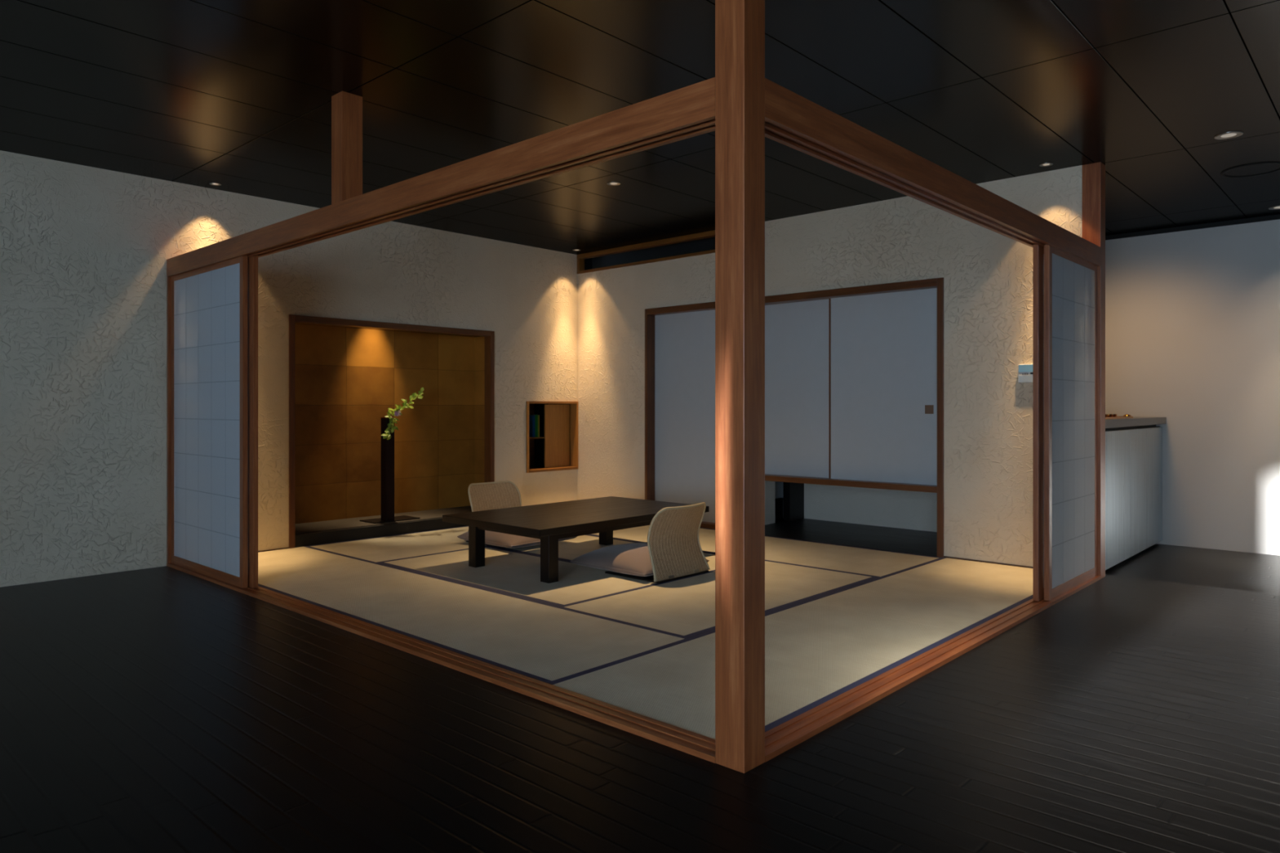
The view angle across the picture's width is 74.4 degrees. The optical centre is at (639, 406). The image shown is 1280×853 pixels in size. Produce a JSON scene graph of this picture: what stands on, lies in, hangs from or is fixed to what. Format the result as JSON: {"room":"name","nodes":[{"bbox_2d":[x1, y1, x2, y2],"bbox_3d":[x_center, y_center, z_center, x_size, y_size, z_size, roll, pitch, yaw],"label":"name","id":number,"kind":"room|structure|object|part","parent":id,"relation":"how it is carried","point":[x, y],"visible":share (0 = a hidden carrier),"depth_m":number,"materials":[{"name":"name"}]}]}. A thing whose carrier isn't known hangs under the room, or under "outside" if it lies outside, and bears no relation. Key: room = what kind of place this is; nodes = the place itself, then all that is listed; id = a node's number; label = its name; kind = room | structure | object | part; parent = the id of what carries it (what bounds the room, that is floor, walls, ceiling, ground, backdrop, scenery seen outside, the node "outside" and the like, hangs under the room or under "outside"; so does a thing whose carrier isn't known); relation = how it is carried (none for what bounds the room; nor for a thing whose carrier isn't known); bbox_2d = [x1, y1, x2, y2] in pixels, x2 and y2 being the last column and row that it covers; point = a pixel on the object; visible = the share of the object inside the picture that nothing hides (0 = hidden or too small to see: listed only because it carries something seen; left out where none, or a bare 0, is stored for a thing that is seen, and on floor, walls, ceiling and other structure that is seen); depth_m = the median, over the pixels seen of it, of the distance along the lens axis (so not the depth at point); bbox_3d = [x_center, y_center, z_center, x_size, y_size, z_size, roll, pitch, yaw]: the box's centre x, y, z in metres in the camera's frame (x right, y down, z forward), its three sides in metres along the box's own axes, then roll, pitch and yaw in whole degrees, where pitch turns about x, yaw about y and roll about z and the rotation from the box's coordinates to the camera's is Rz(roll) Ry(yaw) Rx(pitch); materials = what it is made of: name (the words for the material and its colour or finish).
{"room":"traditional dwelling","nodes":[
{"label":"traditional dwelling","id":0,"kind":"room"},
{"bbox_2d":[0,150,591,586],"bbox_3d":[-2.965,-0.168,6.164,0.617,2.645,11.500,0,0,43],"label":"wall","id":1,"kind":"structure","parent":0,"point":[85,251],"depth_m":6.10,"materials":[{"name":"paint"}]},
{"bbox_2d":[166,276,171,563],"bbox_3d":[-3.075,0.088,5.590,0.022,1.887,0.105,0,0,43],"label":"door frame","id":2,"kind":"structure","parent":1,"relation":"attached to","point":[168,278],"depth_m":5.55,"materials":[{"name":"red wood"}]},
{"bbox_2d":[257,546,288,552],"bbox_3d":[-2.799,1.031,5.899,0.008,0.008,0.725,0,0,43],"label":"baseboard","id":3,"kind":"structure","parent":1,"relation":"attached to","point":[288,547],"depth_m":6.07,"materials":[{"name":"brown wood"}]},
{"bbox_3d":[-1.398,-0.102,7.929,0.530,2.095,0.020,0,0,43],"label":"panel","id":4,"kind":"part","parent":1,"relation":"part of","materials":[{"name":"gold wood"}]},
{"bbox_2d":[526,401,578,472],"bbox_3d":[-0.918,0.281,8.271,0.473,0.702,1.053,0,0,43],"label":"wall niche","id":5,"kind":"object","parent":1,"relation":"attached to","point":[556,448],"visible":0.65,"depth_m":8.26,"materials":[{"name":"brown wood"}]},
{"bbox_3d":[-1.070,0.281,7.836,0.099,0.662,0.026,0,0,43],"label":"frame","id":6,"kind":"part","parent":5,"relation":"part of","materials":[{"name":"brown wood"}]},
{"bbox_2d":[528,415,533,437],"bbox_3d":[-1.097,0.193,8.286,0.140,0.212,0.011,0,0,43],"label":"book","id":7,"kind":"object","parent":5,"relation":"on","point":[531,417],"visible":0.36,"depth_m":8.25,"materials":[{"name":"blue fabric"}]},
{"bbox_2d":[528,414,534,437],"bbox_3d":[-1.088,0.191,8.296,0.140,0.217,0.014,0,0,43],"label":"book","id":8,"kind":"object","parent":5,"relation":"on","point":[529,415],"visible":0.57,"depth_m":8.25,"materials":[{"name":"blue fabric"}]},
{"bbox_2d":[535,414,537,436],"bbox_3d":[-1.061,0.188,8.325,0.140,0.222,0.013,0,0,43],"label":"book","id":9,"kind":"object","parent":5,"relation":"on","point":[535,415],"visible":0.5,"depth_m":8.28,"materials":[{"name":"green fabric"}]},
{"bbox_2d":[528,436,544,439],"bbox_3d":[-1.147,0.306,8.209,0.190,0.014,0.472,0,0,43],"label":"shelf","id":10,"kind":"object","parent":5,"relation":"attached to","point":[537,437],"depth_m":8.26,"materials":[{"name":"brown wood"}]},
{"bbox_3d":[-0.857,-0.039,8.067,0.099,0.022,0.604,0,0,43],"label":"frame","id":11,"kind":"part","parent":5,"relation":"part of","materials":[{"name":"orange wood"}]},
{"bbox_3d":[-0.855,0.600,8.066,0.103,0.024,0.604,0,0,43],"label":"frame sill","id":12,"kind":"part","parent":5,"relation":"part of","materials":[{"name":"orange wood"}]},
{"bbox_3d":[-0.806,0.283,8.211,0.015,0.606,0.315,0,0,43],"label":"sliding door","id":13,"kind":"part","parent":5,"relation":"part of","materials":[{"name":"brown wood"}]},
{"bbox_3d":[-0.646,0.281,8.296,0.099,0.662,0.018,0,0,43],"label":"frame","id":14,"kind":"part","parent":5,"relation":"part of","materials":[{"name":"brown wood"}]},
{"bbox_2d":[360,515,420,524],"bbox_3d":[-2.083,0.941,7.034,0.235,0.009,0.425,0,0,43],"label":"plate","id":15,"kind":"object","parent":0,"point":[403,517],"visible":0.94,"depth_m":6.99,"materials":[{"name":"black paint"}]},
{"bbox_2d":[380,417,395,520],"bbox_3d":[-2.075,0.512,6.938,0.082,0.848,0.082,0,0,43],"label":"vase","id":16,"kind":"object","parent":15,"relation":"on","point":[387,446],"visible":0.88,"depth_m":6.91,"materials":[{"name":"black ceramic"}]},
{"bbox_2d":[381,386,423,439],"bbox_3d":[-1.948,0.054,6.948,0.388,0.434,0.151,0,0,-39],"label":"branch","id":17,"kind":"object","parent":16,"relation":"in","point":[396,412],"visible":1,"depth_m":6.90,"materials":[{"name":"green plant"}]},
{"bbox_2d":[0,518,1279,852],"bbox_3d":[0.620,1.160,2.795,10.845,0.220,11.800,0,0,43],"label":"floor","id":18,"kind":"structure","parent":0,"point":[161,709],"depth_m":2.56,"materials":[{"name":"black wood"}]},
{"bbox_2d":[257,546,452,605],"bbox_3d":[-2.080,1.042,5.325,1.843,0.016,0.853,0,0,43],"label":"mat","id":19,"kind":"object","parent":18,"relation":"on","point":[313,575],"visible":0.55,"depth_m":5.16,"materials":[{"name":"beige wicker"}]},
{"bbox_2d":[309,525,488,562],"bbox_3d":[-1.491,1.042,6.584,1.003,0.016,1.793,0,0,43],"label":"mat","id":20,"kind":"object","parent":18,"relation":"on","point":[415,544],"visible":0.45,"depth_m":6.28,"materials":[{"name":"beige wicker"}]},
{"bbox_2d":[464,480,521,548],"bbox_3d":[-1.021,0.814,6.488,0.484,0.442,0.520,0,0,43],"label":"chair","id":21,"kind":"object","parent":20,"relation":"on","point":[482,496],"visible":0.54,"depth_m":6.61,"materials":[{"name":"wicker"}]},
{"bbox_3d":[-1.152,0.812,6.608,0.120,0.422,0.504,0,0,43],"label":"backrest","id":22,"kind":"part","parent":21,"relation":"part of","materials":[{"name":"fabric"}]},
{"bbox_2d":[457,530,577,547],"bbox_3d":[-0.927,0.954,6.381,0.656,0.136,0.635,0,0,43],"label":"floor cushion","id":23,"kind":"object","parent":21,"relation":"on","point":[492,538],"visible":0.41,"depth_m":6.08,"materials":[{"name":"beige fabric"}]},
{"bbox_2d":[166,563,715,763],"bbox_3d":[-1.413,1.041,4.059,4.540,0.018,0.105,0,0,43],"label":"door sill","id":24,"kind":"structure","parent":18,"relation":"on","point":[703,747],"depth_m":3.21,"materials":[{"name":"red wood"}]},
{"bbox_2d":[171,255,248,588],"bbox_3d":[-2.662,0.085,5.181,1.136,1.892,0.028,0,0,43],"label":"screen","id":25,"kind":"object","parent":24,"relation":"on","point":[210,304],"visible":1,"depth_m":5.11,"materials":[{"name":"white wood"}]},
{"bbox_3d":[-2.662,-0.842,5.181,1.046,0.039,0.026,0,0,43],"label":"rail","id":26,"kind":"part","parent":25,"relation":"part of","materials":[{"name":"red wood"}]},
{"bbox_3d":[-2.662,1.004,5.181,1.046,0.055,0.026,0,0,43],"label":"rail","id":27,"kind":"part","parent":25,"relation":"part of","materials":[{"name":"red wood"}]},
{"bbox_2d":[248,255,257,588],"bbox_3d":[-2.598,0.085,5.177,1.123,1.892,0.028,0,0,43],"label":"post","id":28,"kind":"object","parent":24,"relation":"on","point":[252,260],"visible":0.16,"depth_m":4.80,"materials":[{"name":"red wood"}]},
{"bbox_2d":[316,580,689,682],"bbox_3d":[-0.733,1.042,4.086,1.813,0.016,0.853,0,0,43],"label":"mat","id":29,"kind":"object","parent":18,"relation":"on","point":[540,641],"visible":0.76,"depth_m":3.96,"materials":[{"name":"beige wicker"}]},
{"bbox_2d":[378,546,656,605],"bbox_3d":[-0.770,1.042,5.312,1.778,0.016,0.898,0,0,43],"label":"mat","id":30,"kind":"object","parent":18,"relation":"on","point":[515,573],"visible":0.76,"depth_m":5.16,"materials":[{"name":"beige wicker"}]},
{"bbox_2d":[442,496,708,583],"bbox_3d":[-0.392,0.865,5.652,0.955,0.339,1.548,0,0,43],"label":"table","id":31,"kind":"object","parent":30,"relation":"on","point":[549,522],"visible":0.9,"depth_m":5.34,"materials":[{"name":"black paint"}]},
{"bbox_3d":[-1.058,0.885,5.468,0.075,0.297,0.075,0,0,43],"label":"leg","id":32,"kind":"part","parent":31,"relation":"part of","materials":[{"name":"black paint"}]},
{"bbox_3d":[-0.536,0.885,4.987,0.075,0.297,0.075,0,0,43],"label":"leg","id":33,"kind":"part","parent":31,"relation":"part of","materials":[{"name":"black paint"}]},
{"bbox_3d":[-0.255,0.885,6.340,0.075,0.297,0.075,0,0,43],"label":"leg","id":34,"kind":"part","parent":31,"relation":"part of","materials":[{"name":"black paint"}]},
{"bbox_2d":[489,534,715,571],"bbox_3d":[-0.162,1.042,5.972,1.778,0.016,0.893,0,0,43],"label":"mat","id":35,"kind":"object","parent":18,"relation":"on","point":[569,549],"visible":0.21,"depth_m":6.17,"materials":[{"name":"beige wicker"}]},
{"bbox_2d":[604,502,709,583],"bbox_3d":[0.119,0.814,5.244,0.484,0.442,0.520,0,0,43],"label":"chair","id":36,"kind":"object","parent":35,"relation":"on","point":[674,548],"visible":1,"depth_m":5.09,"materials":[{"name":"wicker"}]},
{"bbox_2d":[570,542,709,576],"bbox_3d":[-0.001,0.954,5.372,0.646,0.134,0.615,0,0,43],"label":"floor cushion","id":37,"kind":"object","parent":36,"relation":"on","point":[631,558],"visible":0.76,"depth_m":5.19,"materials":[{"name":"beige fabric"}]},
{"bbox_3d":[0.249,0.812,5.124,0.120,0.422,0.504,0,0,43],"label":"backrest","id":38,"kind":"part","parent":36,"relation":"part of","materials":[{"name":"wicker"}]},
{"bbox_2d":[590,524,715,542],"bbox_3d":[-0.259,1.042,7.302,1.843,0.016,0.928,0,0,43],"label":"mat","id":39,"kind":"object","parent":18,"relation":"on","point":[639,534],"visible":0.02,"depth_m":6.88,"materials":[{"name":"beige wicker"}]},
{"bbox_2d":[560,560,877,636],"bbox_3d":[0.510,1.042,4.742,0.873,0.016,1.793,0,0,43],"label":"mat","id":40,"kind":"object","parent":18,"relation":"on","point":[685,606],"visible":0.6,"depth_m":4.58,"materials":[{"name":"beige wicker"}]},
{"bbox_2d":[715,0,764,773],"bbox_3d":[0.295,-0.220,2.486,0.105,2.540,0.105,0,0,43],"label":"timber post","id":41,"kind":"object","parent":18,"relation":"on","point":[740,24],"visible":1,"depth_m":2.45,"materials":[{"name":"red wood"}]},
{"bbox_2d":[166,77,715,276],"bbox_3d":[-1.413,-0.912,4.059,4.540,0.115,0.105,0,0,43],"label":"lintel beam","id":42,"kind":"structure","parent":41,"relation":"attached to","point":[687,112],"depth_m":3.20,"materials":[{"name":"red wood"}]},
{"bbox_2d":[331,91,362,204],"bbox_3d":[-1.408,-1.230,4.054,0.105,0.520,0.105,0,0,43],"label":"strut","id":43,"kind":"object","parent":42,"relation":"on","point":[346,108],"visible":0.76,"depth_m":4.02,"materials":[{"name":"red wood"}]},
{"bbox_2d":[764,78,1100,266],"bbox_3d":[1.548,-0.912,3.847,0.105,0.115,3.595,0,0,43],"label":"lintel beam","id":44,"kind":"structure","parent":41,"relation":"attached to","point":[792,120],"depth_m":3.17,"materials":[{"name":"red wood"}]},
{"bbox_2d":[546,602,964,739],"bbox_3d":[0.571,1.042,3.513,0.878,0.016,1.778,0,0,43],"label":"mat","id":45,"kind":"object","parent":18,"relation":"on","point":[815,655],"visible":0.71,"depth_m":3.36,"materials":[{"name":"beige wicker"}]},
{"bbox_2d":[644,277,943,557],"bbox_3d":[1.472,0.082,7.167,2.767,1.936,1.214,0,0,43],"label":"sliding closet","id":46,"kind":"object","parent":18,"relation":"on","point":[854,376],"visible":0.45,"depth_m":6.59,"materials":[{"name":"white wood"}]},
{"bbox_3d":[0.447,0.083,7.435,0.827,1.830,0.022,0,0,43],"label":"sliding door","id":47,"kind":"part","parent":46,"relation":"part of","materials":[{"name":"white paper"}]},
{"bbox_3d":[0.424,1.016,7.409,0.835,0.037,0.138,0,0,43],"label":"floor rail","id":48,"kind":"part","parent":46,"relation":"part of","materials":[{"name":"red wood"}]},
{"bbox_3d":[1.259,0.815,7.781,0.020,0.440,0.600,0,0,43],"label":"recess panel","id":49,"kind":"part","parent":46,"relation":"part of","materials":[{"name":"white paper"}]},
{"bbox_3d":[1.412,0.815,7.748,0.070,0.440,0.240,0,0,43],"label":"recess post","id":50,"kind":"part","parent":46,"relation":"part of","materials":[{"name":"black paint"}]},
{"bbox_3d":[1.161,-0.140,6.815,0.897,1.385,0.022,0,0,43],"label":"sliding door","id":51,"kind":"part","parent":46,"relation":"part of","materials":[{"name":"white paper"}]},
{"bbox_3d":[1.440,0.574,6.470,1.782,0.042,0.142,0,0,43],"label":"rail","id":52,"kind":"part","parent":46,"relation":"part of","materials":[{"name":"red wood"}]},
{"bbox_3d":[1.791,-0.140,6.198,0.889,1.385,0.022,0,0,43],"label":"sliding door","id":53,"kind":"part","parent":46,"relation":"part of","materials":[{"name":"white paper"}]},
{"bbox_3d":[2.040,0.020,5.950,0.062,0.062,0.004,0,0,43],"label":"handle","id":54,"kind":"part","parent":46,"relation":"part of","materials":[{"name":"brown wood"}]},
{"bbox_2d":[698,533,940,577],"bbox_3d":[1.087,1.042,6.063,1.813,0.016,0.928,0,0,43],"label":"mat","id":55,"kind":"object","parent":18,"relation":"on","point":[873,562],"visible":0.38,"depth_m":5.80,"materials":[{"name":"beige wicker"}]},
{"bbox_2d":[800,557,1032,631],"bbox_3d":[1.789,1.042,4.835,0.878,0.016,1.813,0,0,43],"label":"mat","id":56,"kind":"object","parent":18,"relation":"on","point":[945,593],"visible":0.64,"depth_m":4.66,"materials":[{"name":"beige wicker"}]},
{"bbox_2d":[764,575,1100,762],"bbox_3d":[1.548,1.041,3.847,0.105,0.018,3.595,0,0,43],"label":"door sill","id":57,"kind":"structure","parent":18,"relation":"on","point":[788,735],"depth_m":3.18,"materials":[{"name":"red wood"}]},
{"bbox_2d":[1032,244,1044,601],"bbox_3d":[2.398,0.085,4.799,0.028,1.892,0.883,0,0,43],"label":"post","id":58,"kind":"object","parent":57,"relation":"on","point":[1037,251],"visible":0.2,"depth_m":4.48,"materials":[{"name":"red wood"}]},
{"bbox_2d":[1044,244,1097,600],"bbox_3d":[2.471,0.085,4.819,0.028,1.892,0.914,0,0,43],"label":"screen","id":59,"kind":"object","parent":57,"relation":"on","point":[1070,282],"visible":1,"depth_m":4.74,"materials":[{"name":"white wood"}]},
{"bbox_3d":[2.471,-0.842,4.819,0.026,0.039,0.824,0,0,43],"label":"rail","id":60,"kind":"part","parent":59,"relation":"part of","materials":[{"name":"red wood"}]},
{"bbox_3d":[2.471,1.004,4.819,0.026,0.055,0.824,0,0,43],"label":"rail","id":61,"kind":"part","parent":59,"relation":"part of","materials":[{"name":"red wood"}]},
{"bbox_2d":[1082,162,1105,578],"bbox_3d":[2.801,-0.220,5.208,0.105,2.540,0.105,0,0,43],"label":"timber post","id":62,"kind":"object","parent":18,"relation":"on","point":[1093,174],"visible":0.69,"depth_m":5.16,"materials":[{"name":"red wood"}]},
{"bbox_2d":[1105,424,1162,569],"bbox_3d":[3.360,0.650,6.409,0.610,1.010,2.368,0,0,43],"label":"base cabinet","id":63,"kind":"object","parent":18,"relation":"on","point":[1133,454],"visible":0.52,"depth_m":6.30,"materials":[{"name":"grey laminate"}]},
{"bbox_3d":[2.985,0.645,5.566,0.020,0.946,0.614,0,0,43],"label":"door","id":64,"kind":"part","parent":63,"relation":"part of","materials":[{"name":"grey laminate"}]},
{"bbox_3d":[3.415,0.645,6.034,0.020,0.946,0.645,0,0,43],"label":"door","id":65,"kind":"part","parent":63,"relation":"part of","materials":[{"name":"grey laminate"}]},
{"bbox_2d":[1105,417,1166,427],"bbox_3d":[3.358,0.117,6.403,0.655,0.057,2.378,0,0,43],"label":"countertop","id":66,"kind":"structure","parent":63,"relation":"on","point":[1135,421],"depth_m":6.29,"materials":[{"name":"grey stone"}]},
{"bbox_2d":[1105,416,1133,419],"bbox_3d":[3.394,0.081,6.202,0.220,0.014,0.870,0,0,43],"label":"brass tray","id":67,"kind":"object","parent":66,"relation":"on","point":[1116,417],"visible":0.3,"depth_m":6.19,"materials":[{"name":"gold metal"}]},
{"bbox_2d":[1105,413,1113,417],"bbox_3d":[3.463,0.070,6.233,0.060,0.028,0.060,0,0,43],"label":"brass cup","id":68,"kind":"object","parent":67,"relation":"on","point":[1108,415],"visible":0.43,"depth_m":6.21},
{"bbox_3d":[3.810,0.645,6.462,0.020,0.946,0.508,0,0,43],"label":"door","id":69,"kind":"part","parent":63,"relation":"part of","materials":[{"name":"grey laminate"}]},
{"bbox_3d":[4.172,0.645,6.855,0.020,0.946,0.549,0,0,43],"label":"door","id":70,"kind":"part","parent":63,"relation":"part of","materials":[{"name":"grey laminate"}]},
{"bbox_2d":[0,0,1279,254],"bbox_3d":[0.620,-1.547,2.795,10.845,0.126,11.800,0,0,43],"label":"ceiling","id":71,"kind":"structure","parent":0,"point":[236,95],"depth_m":4.00,"materials":[{"name":"black wood"}]},
{"bbox_2d":[208,182,221,186],"bbox_3d":[-2.841,-1.488,5.644,0.072,0.004,0.072,0,0,43],"label":"recessed light","id":72,"kind":"object","parent":71,"relation":"in","point":[211,184],"visible":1,"depth_m":5.64,"materials":[{"name":"silver metal"}]},
{"bbox_2d":[607,182,620,186],"bbox_3d":[-0.175,-1.488,5.634,0.090,0.004,0.090,0,0,43],"label":"recessed light","id":73,"kind":"object","parent":71,"relation":"in","point":[613,184],"visible":1,"depth_m":5.63,"materials":[{"name":"silver metal"}]},
{"bbox_2d":[1039,162,1053,166],"bbox_3d":[2.499,-1.488,5.189,0.076,0.004,0.076,0,0,43],"label":"recessed light","id":74,"kind":"object","parent":71,"relation":"in","point":[1047,164],"visible":1,"depth_m":5.19,"materials":[{"name":"silver metal"}]},
{"bbox_2d":[1213,131,1243,139],"bbox_3d":[3.232,-1.488,4.631,0.132,0.004,0.132,0,0,43],"label":"recessed light","id":75,"kind":"object","parent":71,"relation":"in","point":[1225,135],"visible":1,"depth_m":4.63,"materials":[{"name":"silver metal"}]},
{"bbox_2d":[1268,205,1279,209],"bbox_3d":[4.780,-1.488,6.305,0.132,0.004,0.132,0,0,43],"label":"recessed light","id":76,"kind":"object","parent":71,"relation":"in","point":[1277,207],"visible":1,"depth_m":6.32,"materials":[{"name":"silver metal"}]},
{"bbox_2d":[764,480,775,524],"bbox_3d":[1.007,0.823,7.326,0.045,0.455,0.530,0,0,43],"label":"wall","id":77,"kind":"structure","parent":0,"point":[770,486],"depth_m":7.45,"materials":[{"name":"paint"}]},
{"bbox_2d":[577,164,1082,566],"bbox_3d":[1.078,-0.220,6.765,4.540,2.540,0.060,0,0,43],"label":"wall","id":78,"kind":"structure","parent":0,"point":[987,274],"depth_m":5.79,"materials":[{"name":"paint"}]},
{"bbox_2d":[577,230,715,274],"bbox_3d":[0.214,-1.369,7.654,2.065,0.239,0.222,0,0,43],"label":"air vent","id":79,"kind":"object","parent":78,"relation":"in","point":[700,243],"visible":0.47,"depth_m":7.77,"materials":[{"name":"black metal"}]},
{"bbox_3d":[0.156,-1.470,7.605,2.044,0.039,0.072,0,0,43],"label":"rail","id":80,"kind":"part","parent":79,"relation":"part of","materials":[{"name":"brown wood"}]},
{"bbox_3d":[0.156,-1.313,7.605,2.044,0.026,0.072,0,0,43],"label":"rail","id":81,"kind":"part","parent":79,"relation":"part of","materials":[{"name":"orange wood"}]},
{"bbox_2d":[943,555,1032,568],"bbox_3d":[2.399,1.030,5.502,0.885,0.010,0.008,0,0,43],"label":"baseboard","id":82,"kind":"structure","parent":78,"relation":"attached to","point":[974,560],"depth_m":5.58,"materials":[{"name":"brown wood"}]},
{"bbox_2d":[1017,364,1032,382],"bbox_3d":[2.502,-0.213,5.398,0.153,0.118,0.020,0,0,43],"label":"control panel","id":83,"kind":"object","parent":78,"relation":"attached to","point":[1024,371],"visible":0.66,"depth_m":5.41,"materials":[{"name":"white plastic"}]},
{"bbox_2d":[804,483,937,532],"bbox_3d":[1.830,0.823,7.567,2.870,0.455,0.060,0,0,43],"label":"wall","id":84,"kind":"structure","parent":0,"point":[896,508],"depth_m":7.34,"materials":[{"name":"paint"}]},
{"bbox_2d":[1105,219,1279,555],"bbox_3d":[4.442,-0.149,7.093,10.645,2.608,0.100,0,0,43],"label":"wall","id":85,"kind":"structure","parent":0,"point":[1193,317],"depth_m":6.88,"materials":[{"name":"white paint"}]},
{"bbox_2d":[1105,214,1279,239],"bbox_3d":[4.438,-1.472,7.088,10.645,0.037,0.112,0,0,43],"label":"trim","id":86,"kind":"structure","parent":85,"relation":"attached to","point":[1273,217],"depth_m":6.91,"materials":[{"name":"black wood"}]}
]}

